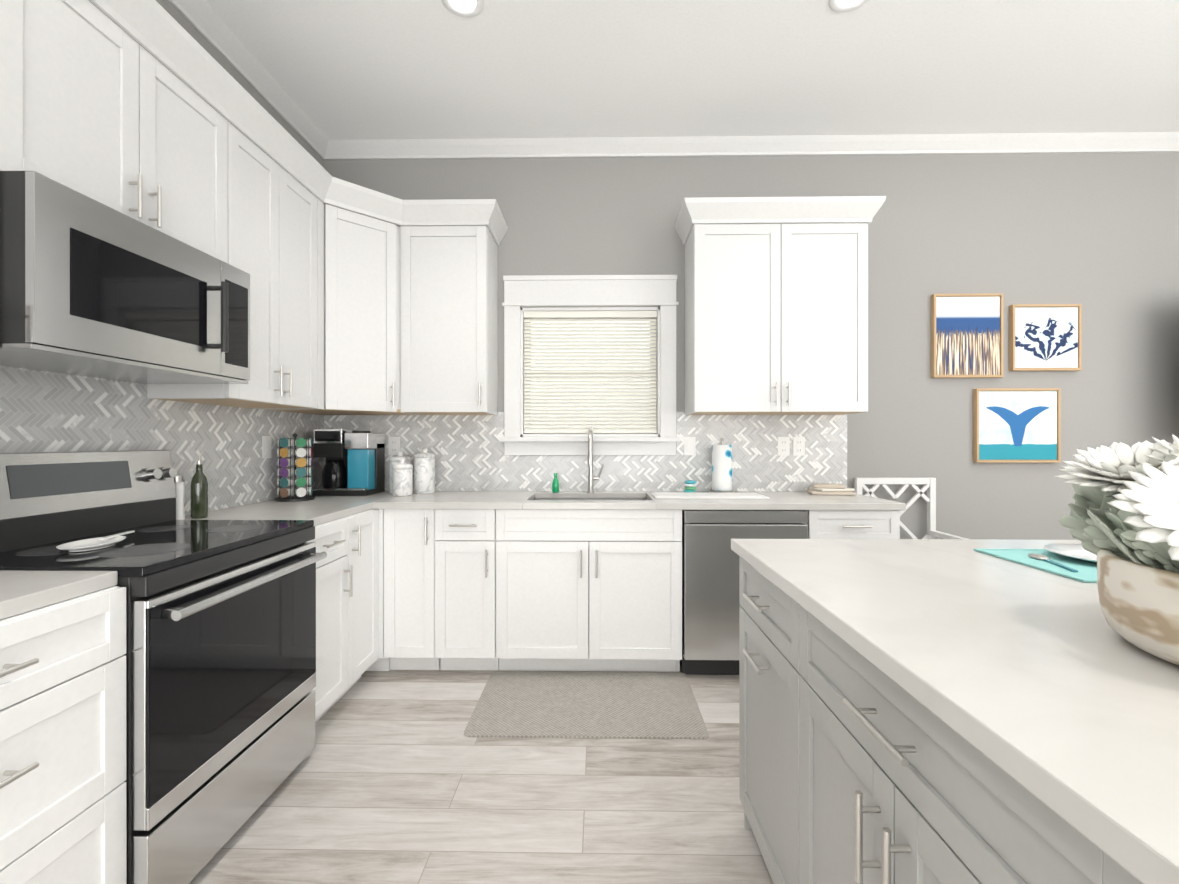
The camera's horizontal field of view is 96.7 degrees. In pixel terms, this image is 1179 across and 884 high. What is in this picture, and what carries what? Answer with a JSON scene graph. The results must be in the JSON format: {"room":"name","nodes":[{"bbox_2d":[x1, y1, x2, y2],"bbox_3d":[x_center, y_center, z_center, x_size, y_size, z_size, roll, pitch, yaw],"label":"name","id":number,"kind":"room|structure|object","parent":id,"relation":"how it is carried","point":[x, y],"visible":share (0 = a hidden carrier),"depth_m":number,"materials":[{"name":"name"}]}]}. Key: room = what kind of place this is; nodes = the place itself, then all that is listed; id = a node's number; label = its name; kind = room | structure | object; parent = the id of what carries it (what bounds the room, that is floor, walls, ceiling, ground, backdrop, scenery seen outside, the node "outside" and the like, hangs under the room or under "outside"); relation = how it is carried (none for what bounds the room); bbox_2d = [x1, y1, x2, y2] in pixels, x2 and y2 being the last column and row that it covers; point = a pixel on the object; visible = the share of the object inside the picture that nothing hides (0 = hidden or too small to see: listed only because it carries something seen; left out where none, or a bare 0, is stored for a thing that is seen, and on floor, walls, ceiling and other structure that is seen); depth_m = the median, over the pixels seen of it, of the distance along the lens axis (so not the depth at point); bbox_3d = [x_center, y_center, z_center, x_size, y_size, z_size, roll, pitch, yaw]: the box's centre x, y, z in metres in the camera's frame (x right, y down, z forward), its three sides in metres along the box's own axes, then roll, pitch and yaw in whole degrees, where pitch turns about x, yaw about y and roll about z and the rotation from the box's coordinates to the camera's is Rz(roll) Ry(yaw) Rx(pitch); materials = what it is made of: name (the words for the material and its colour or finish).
{"room":"kitchen","nodes":[
{"label":"kitchen","id":0,"kind":"room"},
{"bbox_2d":[90,0,323,509],"bbox_3d":[-1.801,-0.327,-0.209,0.100,3.100,7.090,0,0,1],"label":"wall","id":1,"kind":"structure","parent":0,"point":[195,33],"depth_m":2.50,"materials":[{"name":"paint"}]},
{"bbox_2d":[0,0,227,262],"bbox_3d":[-1.538,-0.940,1.627,0.362,0.590,0.776,0,0,1],"label":"upper cabinet","id":2,"kind":"object","parent":1,"relation":"attached to","point":[97,104],"visible":0.69,"depth_m":1.53,"materials":[{"name":"white wood"}]},
{"bbox_2d":[0,171,249,383],"bbox_3d":[-1.487,-0.432,1.628,0.460,0.421,0.770,0,0,1],"label":"over-the-range microwave","id":3,"kind":"object","parent":1,"relation":"attached to","point":[90,287],"visible":1,"depth_m":1.45,"materials":[{"name":"silver metal"}]},
{"bbox_2d":[0,366,323,515],"bbox_3d":[-1.715,0.031,1.640,0.008,0.559,3.390,0,0,1],"label":"tile backsplash","id":4,"kind":"structure","parent":1,"relation":"attached to","point":[42,411],"depth_m":2.06,"materials":[{"name":"grey tile"}]},
{"bbox_2d":[262,436,271,457],"bbox_3d":[-1.689,0.026,2.745,0.006,0.117,0.072,0,0,1],"label":"electrical outlet plate","id":5,"kind":"object","parent":4,"relation":"attached to","point":[266,448],"visible":1,"depth_m":2.74,"materials":[{"name":"white plastic"}]},
{"bbox_2d":[147,122,323,408],"bbox_3d":[-1.526,-0.702,2.369,0.362,1.067,0.702,0,0,1],"label":"upper cabinet","id":6,"kind":"object","parent":1,"relation":"attached to","point":[275,231],"visible":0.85,"depth_m":2.30,"materials":[{"name":"white wood"}]},
{"bbox_2d":[168,0,331,159],"bbox_3d":[-1.715,-1.834,-0.162,0.070,0.085,6.990,0,0,1],"label":"crown molding","id":7,"kind":"structure","parent":1,"relation":"attached to","point":[211,27],"depth_m":2.58,"materials":[{"name":"white wood"}]},
{"bbox_2d":[189,666,772,883],"bbox_3d":[1.575,1.253,-0.215,6.850,0.060,7.190,0,0,1],"label":"floor","id":8,"kind":"structure","parent":0,"point":[396,777],"depth_m":1.76,"materials":[{"name":"beige wood"}]},
{"bbox_2d":[0,586,126,883],"bbox_3d":[-1.403,0.785,0.967,0.639,0.874,0.608,0,0,1],"label":"base cabinet","id":9,"kind":"object","parent":8,"relation":"on","point":[62,742],"visible":0.96,"depth_m":1.12,"materials":[{"name":"white wood"}]},
{"bbox_2d":[0,570,117,619],"bbox_3d":[-1.442,0.329,0.642,0.582,0.035,1.263,0,0,1],"label":"countertop","id":10,"kind":"structure","parent":9,"relation":"on","point":[22,591],"depth_m":1.15,"materials":[{"name":"stone"}]},
{"bbox_2d":[0,450,326,883],"bbox_3d":[-1.348,0.626,1.655,0.683,1.190,0.764,0,0,1],"label":"range","id":11,"kind":"object","parent":8,"relation":"on","point":[220,654],"visible":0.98,"depth_m":1.53,"materials":[{"name":"silver metal"}]},
{"bbox_2d":[56,531,133,551],"bbox_3d":[-1.421,0.291,1.532,0.123,0.021,0.253,0,0,1],"label":"spoon rest","id":12,"kind":"object","parent":11,"relation":"on","point":[92,544],"visible":1,"depth_m":1.50,"materials":[{"name":"white ceramic"}]},
{"bbox_2d":[307,518,352,722],"bbox_3d":[-1.382,0.783,2.215,0.640,0.874,0.346,0,0,1],"label":"base cabinet","id":13,"kind":"object","parent":8,"relation":"on","point":[332,591],"visible":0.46,"depth_m":2.25,"materials":[{"name":"white wood"}]},
{"bbox_2d":[329,509,378,708],"bbox_3d":[-1.376,0.783,2.554,0.640,0.874,0.328,0,0,1],"label":"base cabinet","id":14,"kind":"object","parent":8,"relation":"on","point":[363,642],"visible":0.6,"depth_m":2.54,"materials":[{"name":"white wood"}]},
{"bbox_2d":[185,499,371,525],"bbox_3d":[-1.412,0.328,2.360,0.585,0.035,0.641,0,0,1],"label":"countertop","id":15,"kind":"structure","parent":14,"relation":"on","point":[322,511],"depth_m":2.37,"materials":[{"name":"stone"}]},
{"bbox_2d":[174,476,184,519],"bbox_3d":[-1.637,0.222,2.079,0.052,0.175,0.051,0,0,1],"label":"salt shaker","id":16,"kind":"object","parent":15,"relation":"on","point":[180,491],"visible":0.44,"depth_m":2.07,"materials":[{"name":"white"}]},
{"bbox_2d":[190,452,207,518],"bbox_3d":[-1.596,0.175,2.143,0.058,0.269,0.058,0,0,1],"label":"oil bottle","id":17,"kind":"object","parent":15,"relation":"on","point":[199,495],"visible":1,"depth_m":2.12,"materials":[{"name":"green glass"}]},
{"bbox_2d":[366,509,389,670],"bbox_3d":[-1.379,0.783,3.023,0.626,0.874,0.606,0,0,1],"label":"base cabinet","id":18,"kind":"object","parent":8,"relation":"on","point":[381,663],"visible":0.07,"depth_m":2.71,"materials":[{"name":"white wood"}]},
{"bbox_2d":[384,509,439,669],"bbox_3d":[-0.928,0.783,2.995,0.272,0.874,0.640,0,0,1],"label":"base cabinet","id":19,"kind":"object","parent":8,"relation":"on","point":[409,582],"visible":0.71,"depth_m":2.72,"materials":[{"name":"white wood"}]},
{"bbox_2d":[434,509,498,670],"bbox_3d":[-0.642,0.783,2.990,0.319,0.874,0.640,0,0,1],"label":"base cabinet","id":20,"kind":"object","parent":8,"relation":"on","point":[465,591],"visible":0.79,"depth_m":2.71,"materials":[{"name":"white wood"}]},
{"bbox_2d":[464,671,708,738],"bbox_3d":[-0.010,1.216,2.460,1.020,0.008,0.605,0,0,1],"label":"mat","id":21,"kind":"object","parent":8,"relation":"on","point":[605,705],"visible":0.94,"depth_m":2.39,"materials":[{"name":"beige fabric"}]},
{"bbox_2d":[496,509,681,671],"bbox_3d":[0.001,0.783,2.979,0.962,0.874,0.640,0,0,1],"label":"base cabinet","id":22,"kind":"object","parent":8,"relation":"on","point":[588,590],"visible":0.9,"depth_m":2.70,"materials":[{"name":"white wood"}]},
{"bbox_2d":[305,491,905,509],"bbox_3d":[-0.045,0.327,2.981,3.297,0.035,0.647,0,0,1],"label":"countertop","id":23,"kind":"structure","parent":22,"relation":"on","point":[779,500],"depth_m":2.73,"materials":[{"name":"stone"}]},
{"bbox_2d":[275,433,314,501],"bbox_3d":[-1.575,0.131,2.803,0.190,0.357,0.190,0,0,1],"label":"carousel","id":24,"kind":"object","parent":23,"relation":"on","point":[284,494],"visible":1,"depth_m":2.75,"materials":[{"name":"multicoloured plastic"}]},
{"bbox_2d":[312,429,384,495],"bbox_3d":[-1.434,0.116,3.136,0.310,0.385,0.270,0,0,1],"label":"coffee maker","id":25,"kind":"object","parent":23,"relation":"on","point":[355,463],"visible":1,"depth_m":3.05,"materials":[{"name":"black plastic"}]},
{"bbox_2d":[389,452,410,493],"bbox_3d":[-1.148,0.183,3.176,0.128,0.251,0.128,0,0,1],"label":"canister","id":26,"kind":"object","parent":23,"relation":"on","point":[395,459],"visible":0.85,"depth_m":3.13,"materials":[{"name":"ceramic"}]},
{"bbox_2d":[392,459,412,495],"bbox_3d":[-1.081,0.203,3.030,0.113,0.211,0.113,0,0,1],"label":"canister","id":27,"kind":"object","parent":23,"relation":"on","point":[402,478],"visible":1,"depth_m":2.99,"materials":[{"name":"ceramic"}]},
{"bbox_2d":[413,448,434,493],"bbox_3d":[-1.003,0.173,3.183,0.128,0.271,0.128,0,0,1],"label":"canister","id":28,"kind":"object","parent":23,"relation":"on","point":[424,471],"visible":1,"depth_m":3.13,"materials":[{"name":"ceramic"}]},
{"bbox_2d":[552,473,558,492],"bbox_3d":[-0.208,0.250,3.210,0.044,0.118,0.044,0,0,1],"label":"soap bottle","id":29,"kind":"object","parent":23,"relation":"on","point":[555,485],"visible":1,"depth_m":3.19,"materials":[{"name":"green"}]},
{"bbox_2d":[533,498,647,499],"bbox_3d":[0.004,0.462,2.992,0.744,0.232,0.474,0,0,1],"label":"sink basin","id":30,"kind":"object","parent":23,"relation":"in","point":[585,499],"visible":0.06,"depth_m":3.20,"materials":[{"name":"metal"}]},
{"bbox_2d":[586,427,603,492],"bbox_3d":[0.032,0.110,3.141,0.108,0.397,0.215,0,0,1],"label":"faucet","id":31,"kind":"object","parent":23,"relation":"on","point":[591,478],"visible":1,"depth_m":3.08,"materials":[{"name":"silver metal"}]},
{"bbox_2d":[684,480,695,491],"bbox_3d":[0.610,0.271,3.176,0.078,0.077,0.072,0,0,1],"label":"sponges","id":32,"kind":"object","parent":23,"relation":"on","point":[689,485],"visible":0.92,"depth_m":3.15,"materials":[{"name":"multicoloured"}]},
{"bbox_2d":[651,492,769,498],"bbox_3d":[0.674,0.303,2.980,0.620,0.011,0.250,0,0,1],"label":"drying mat","id":33,"kind":"object","parent":23,"relation":"on","point":[676,495],"visible":1,"depth_m":2.92,"materials":[{"name":"white fabric"}]},
{"bbox_2d":[709,438,734,492],"bbox_3d":[0.807,0.142,3.193,0.150,0.333,0.150,0,0,1],"label":"paper towel roll","id":34,"kind":"object","parent":23,"relation":"on","point":[721,468],"visible":0.96,"depth_m":3.14,"materials":[{"name":"white paper"}]},
{"bbox_2d":[807,483,855,495],"bbox_3d":[1.436,0.281,3.122,0.267,0.056,0.213,0,0,1],"label":"folded towels","id":35,"kind":"object","parent":23,"relation":"on","point":[826,489],"visible":1,"depth_m":3.07,"materials":[{"name":"beige fabric"}]},
{"bbox_2d":[680,510,807,674],"bbox_3d":[0.804,0.785,2.967,0.626,0.870,0.592,0,0,1],"label":"dishwasher","id":36,"kind":"object","parent":8,"relation":"on","point":[710,601],"visible":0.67,"depth_m":2.67,"materials":[{"name":"grey metal"}]},
{"bbox_2d":[806,510,899,538],"bbox_3d":[1.357,0.783,2.956,0.463,0.874,0.639,0,0,1],"label":"base cabinet","id":37,"kind":"object","parent":8,"relation":"on","point":[853,524],"visible":0.19,"depth_m":2.68,"materials":[{"name":"white wood"}]},
{"bbox_2d":[854,478,966,538],"bbox_3d":[1.874,0.720,3.000,0.480,1.000,0.480,0,0,1],"label":"chair","id":38,"kind":"object","parent":8,"relation":"on","point":[929,486],"visible":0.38,"depth_m":3.21,"materials":[{"name":"white wood"}]},
{"bbox_2d":[739,557,1142,883],"bbox_3d":[1.411,0.785,0.372,1.998,0.874,2.558,0,0,1],"label":"base cabinet","id":39,"kind":"object","parent":8,"relation":"on","point":[855,767],"visible":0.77,"depth_m":0.88,"materials":[{"name":"grey wood"}]},
{"bbox_2d":[731,539,1178,883],"bbox_3d":[1.436,0.330,0.367,2.007,0.035,2.610,0,0,1],"label":"countertop","id":40,"kind":"structure","parent":39,"relation":"on","point":[1057,694],"depth_m":0.73,"materials":[{"name":"stone"}]},
{"bbox_2d":[974,549,1096,581],"bbox_3d":[1.335,0.307,1.324,0.480,0.006,0.340,0,0,1],"label":"placemat","id":41,"kind":"object","parent":40,"relation":"on","point":[1087,571],"visible":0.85,"depth_m":1.33,"materials":[{"name":"teal fabric"}]},
{"bbox_2d":[1028,553,1077,571],"bbox_3d":[1.171,0.302,1.321,0.066,0.012,0.185,0,0,1],"label":"spoon","id":42,"kind":"object","parent":41,"relation":"on","point":[1039,557],"visible":1,"depth_m":1.34,"materials":[{"name":"silver metal"}]},
{"bbox_2d":[1044,543,1096,562],"bbox_3d":[1.346,0.296,1.343,0.274,0.019,0.274,0,0,1],"label":"plate","id":43,"kind":"object","parent":41,"relation":"on","point":[1077,551],"visible":0.21,"depth_m":1.41,"materials":[{"name":"white ceramic"}]},
{"bbox_2d":[1054,434,1178,664],"bbox_3d":[0.969,0.149,0.743,0.503,0.324,0.449,0,0,1],"label":"flower arrangement","id":44,"kind":"object","parent":40,"relation":"on","point":[1123,524],"visible":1,"depth_m":0.76,"materials":[{"name":"white plant"}]},
{"bbox_2d":[204,0,1178,139],"bbox_3d":[1.575,-1.907,-0.218,6.850,0.060,7.190,0,0,1],"label":"ceiling","id":45,"kind":"structure","parent":0,"point":[378,69],"depth_m":2.62,"materials":[{"name":"paint"}]},
{"bbox_2d":[441,0,483,17],"bbox_3d":[-0.539,-1.874,2.224,0.179,0.008,0.179,0,0,-35],"label":"recessed light","id":46,"kind":"object","parent":45,"relation":"in","point":[467,8],"depth_m":2.26,"materials":[{"name":"white plastic"}]},
{"bbox_2d":[829,0,868,11],"bbox_3d":[1.100,-1.874,2.196,0.179,0.008,0.179,0,0,-35],"label":"recessed light","id":47,"kind":"object","parent":45,"relation":"in","point":[836,5],"depth_m":2.24,"materials":[{"name":"white plastic"}]},
{"bbox_2d":[324,152,1178,539],"bbox_3d":[1.635,-0.331,3.338,6.850,3.100,0.120,0,0,1],"label":"wall","id":48,"kind":"structure","parent":0,"point":[1096,236],"depth_m":3.27,"materials":[{"name":"paint"}]},
{"bbox_2d":[264,204,413,414],"bbox_3d":[-1.389,-0.703,3.021,0.607,1.067,0.610,0,0,1],"label":"upper cabinet","id":49,"kind":"object","parent":48,"relation":"attached to","point":[362,374],"visible":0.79,"depth_m":2.85,"materials":[{"name":"white wood"}]},
{"bbox_2d":[89,0,507,245],"bbox_3d":[-0.967,-1.296,1.815,0.852,0.120,3.007,0,0,1],"label":"crown molding","id":50,"kind":"structure","parent":49,"relation":"attached to","point":[159,32],"depth_m":2.17,"materials":[{"name":"white wood"}]},
{"bbox_2d":[400,226,497,414],"bbox_3d":[-0.833,-0.703,3.139,0.498,1.067,0.362,0,0,1],"label":"upper cabinet","id":51,"kind":"object","parent":48,"relation":"attached to","point":[448,320],"visible":1,"depth_m":3.00,"materials":[{"name":"white wood"}]},
{"bbox_2d":[324,412,846,490],"bbox_3d":[-0.026,0.030,3.303,3.270,0.559,0.007,0,0,1],"label":"tile backsplash","id":52,"kind":"structure","parent":48,"relation":"attached to","point":[468,450],"depth_m":3.29,"materials":[{"name":"grey tile"}]},
{"bbox_2d":[388,437,399,454],"bbox_3d":[-1.236,0.026,3.315,0.072,0.117,0.007,0,0,1],"label":"electrical outlet plate","id":53,"kind":"object","parent":52,"relation":"attached to","point":[393,445],"visible":0.98,"depth_m":3.31,"materials":[{"name":"white plastic"}]},
{"bbox_2d":[684,437,695,454],"bbox_3d":[0.629,0.026,3.283,0.072,0.117,0.008,0,0,1],"label":"electrical outlet plate","id":54,"kind":"object","parent":52,"relation":"attached to","point":[689,445],"visible":1,"depth_m":3.28,"materials":[{"name":"white plastic"}]},
{"bbox_2d":[778,437,789,455],"bbox_3d":[1.214,0.026,3.274,0.072,0.117,0.007,0,0,1],"label":"electrical outlet plate","id":55,"kind":"object","parent":52,"relation":"attached to","point":[783,446],"visible":1,"depth_m":3.27,"materials":[{"name":"white plastic"}]},
{"bbox_2d":[793,437,804,455],"bbox_3d":[1.309,0.026,3.272,0.072,0.117,0.007,0,0,1],"label":"electrical outlet plate","id":56,"kind":"object","parent":52,"relation":"attached to","point":[798,446],"visible":1,"depth_m":3.27,"materials":[{"name":"white plastic"}]},
{"bbox_2d":[500,275,679,455],"bbox_3d":[0.004,-0.480,3.338,1.120,1.130,0.175,0,0,1],"label":"window","id":57,"kind":"structure","parent":48,"relation":"in","point":[540,292],"depth_m":3.29,"materials":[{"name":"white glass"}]},
{"bbox_2d":[524,311,656,432],"bbox_3d":[0.004,-0.443,3.336,0.844,0.772,0.040,0,0,1],"label":"window blinds","id":58,"kind":"object","parent":57,"relation":"attached to","point":[642,419],"visible":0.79,"depth_m":3.33,"materials":[{"name":"white"}]},
{"bbox_2d":[332,132,1178,159],"bbox_3d":[1.638,-1.837,3.242,6.480,0.085,0.070,0,0,1],"label":"crown molding","id":59,"kind":"structure","parent":48,"relation":"attached to","point":[1096,142],"depth_m":3.25,"materials":[{"name":"white wood"}]},
{"bbox_2d":[685,223,867,414],"bbox_3d":[1.086,-0.703,3.106,0.980,1.067,0.362,0,0,1],"label":"upper cabinet","id":60,"kind":"object","parent":48,"relation":"attached to","point":[776,319],"visible":1,"depth_m":2.97,"materials":[{"name":"white wood"}]},
{"bbox_2d":[675,196,885,244],"bbox_3d":[1.085,-1.297,3.091,1.110,0.120,0.385,0,0,1],"label":"crown molding","id":61,"kind":"structure","parent":60,"relation":"attached to","point":[760,210],"depth_m":2.93,"materials":[{"name":"white wood"}]},
{"bbox_2d":[931,293,1002,377],"bbox_3d":[2.339,-0.657,3.248,0.423,0.517,0.035,0,0,1],"label":"framed picture","id":62,"kind":"object","parent":48,"relation":"attached to","point":[966,335],"visible":1,"depth_m":3.24,"materials":[{"name":"multicoloured paper"}]},
{"bbox_2d":[973,388,1060,462],"bbox_3d":[2.643,-0.102,3.243,0.510,0.457,0.035,0,0,1],"label":"frame","id":63,"kind":"object","parent":48,"relation":"attached to","point":[1016,425],"visible":0.96,"depth_m":3.23,"materials":[{"name":"white paper"}]},
{"bbox_2d":[1009,304,1081,370],"bbox_3d":[2.817,-0.644,3.240,0.417,0.407,0.035,0,0,1],"label":"framed picture","id":64,"kind":"object","parent":48,"relation":"attached to","point":[1045,337],"visible":0.94,"depth_m":3.23,"materials":[{"name":"white paper"}]}
]}

